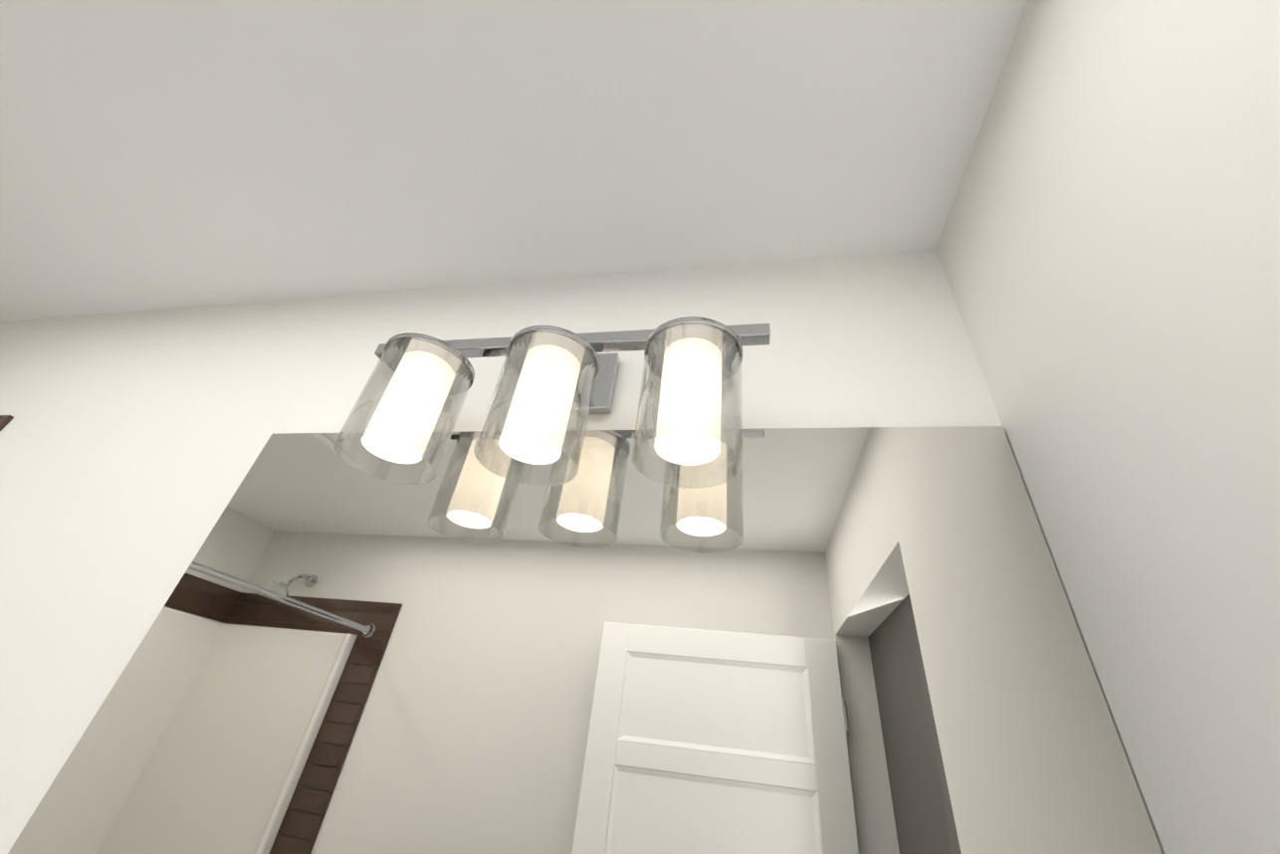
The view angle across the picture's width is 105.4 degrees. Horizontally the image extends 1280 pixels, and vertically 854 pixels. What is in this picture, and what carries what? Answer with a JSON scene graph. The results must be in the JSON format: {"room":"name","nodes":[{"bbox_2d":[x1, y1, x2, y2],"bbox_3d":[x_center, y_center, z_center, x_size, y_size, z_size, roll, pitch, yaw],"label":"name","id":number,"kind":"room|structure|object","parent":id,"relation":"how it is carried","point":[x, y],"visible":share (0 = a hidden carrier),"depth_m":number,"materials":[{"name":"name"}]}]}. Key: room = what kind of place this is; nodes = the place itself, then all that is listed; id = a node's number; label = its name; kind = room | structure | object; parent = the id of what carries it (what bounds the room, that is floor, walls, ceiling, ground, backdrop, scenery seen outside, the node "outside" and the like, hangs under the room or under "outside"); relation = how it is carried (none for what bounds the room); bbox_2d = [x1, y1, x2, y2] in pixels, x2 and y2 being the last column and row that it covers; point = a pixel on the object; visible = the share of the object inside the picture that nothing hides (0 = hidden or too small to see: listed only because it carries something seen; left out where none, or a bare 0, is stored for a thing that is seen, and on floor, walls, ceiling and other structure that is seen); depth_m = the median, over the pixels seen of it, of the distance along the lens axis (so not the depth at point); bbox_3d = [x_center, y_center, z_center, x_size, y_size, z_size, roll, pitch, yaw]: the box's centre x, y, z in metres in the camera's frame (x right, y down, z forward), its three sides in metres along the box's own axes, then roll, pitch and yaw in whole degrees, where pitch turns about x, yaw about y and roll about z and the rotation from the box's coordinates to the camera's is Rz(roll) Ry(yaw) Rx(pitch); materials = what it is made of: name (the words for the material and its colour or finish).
{"room":"bathroom","nodes":[
{"label":"bathroom","id":0,"kind":"room"},
{"bbox_2d":[0,249,1001,853],"bbox_3d":[-0.943,0.747,0.520,3.220,2.490,0.100,-1,-35,12],"label":"wall","id":1,"kind":"structure","parent":0,"point":[131,445],"depth_m":0.90,"materials":[{"name":"white paint"}]},
{"bbox_2d":[333,316,770,488],"bbox_3d":[-0.126,-0.057,0.726,0.620,0.285,0.192,-1,-35,12],"label":"sconce","id":2,"kind":"object","parent":1,"relation":"attached to","point":[559,375],"visible":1,"depth_m":0.65,"materials":[{"name":"glass"}]},
{"bbox_2d":[7,426,1162,853],"bbox_3d":[-0.152,0.455,0.488,1.205,1.086,0.006,-1,-35,12],"label":"mirror","id":3,"kind":"object","parent":1,"relation":"attached to","point":[826,641],"visible":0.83,"depth_m":0.58,"materials":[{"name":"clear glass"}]},
{"bbox_2d":[0,0,1028,321],"bbox_3d":[-0.952,-0.773,0.561,3.220,0.060,1.754,-1,-35,12],"label":"ceiling","id":4,"kind":"structure","parent":0,"point":[167,153],"depth_m":0.81,"materials":[{"name":"white paint"}]},
{"bbox_2d":[935,0,1279,853],"bbox_3d":[0.422,0.550,-0.031,0.120,2.490,0.539,-1,-35,12],"label":"wall","id":5,"kind":"structure","parent":0,"point":[1107,249],"depth_m":0.42,"materials":[{"name":"white paint"}]},
{"bbox_3d":[-2.614,0.296,0.168,0.100,2.490,1.554,-1,-35,12],"label":"wall","id":6,"kind":"structure","parent":0,"visible":0},
{"bbox_2d":[0,415,13,430],"bbox_3d":[-1.974,0.867,0.588,0.930,2.150,0.009,-1,-35,12],"label":"trim","id":7,"kind":"structure","parent":6,"relation":"attached to","point":[5,420],"depth_m":1.07,"materials":[{"name":"brown wood"}]}
]}

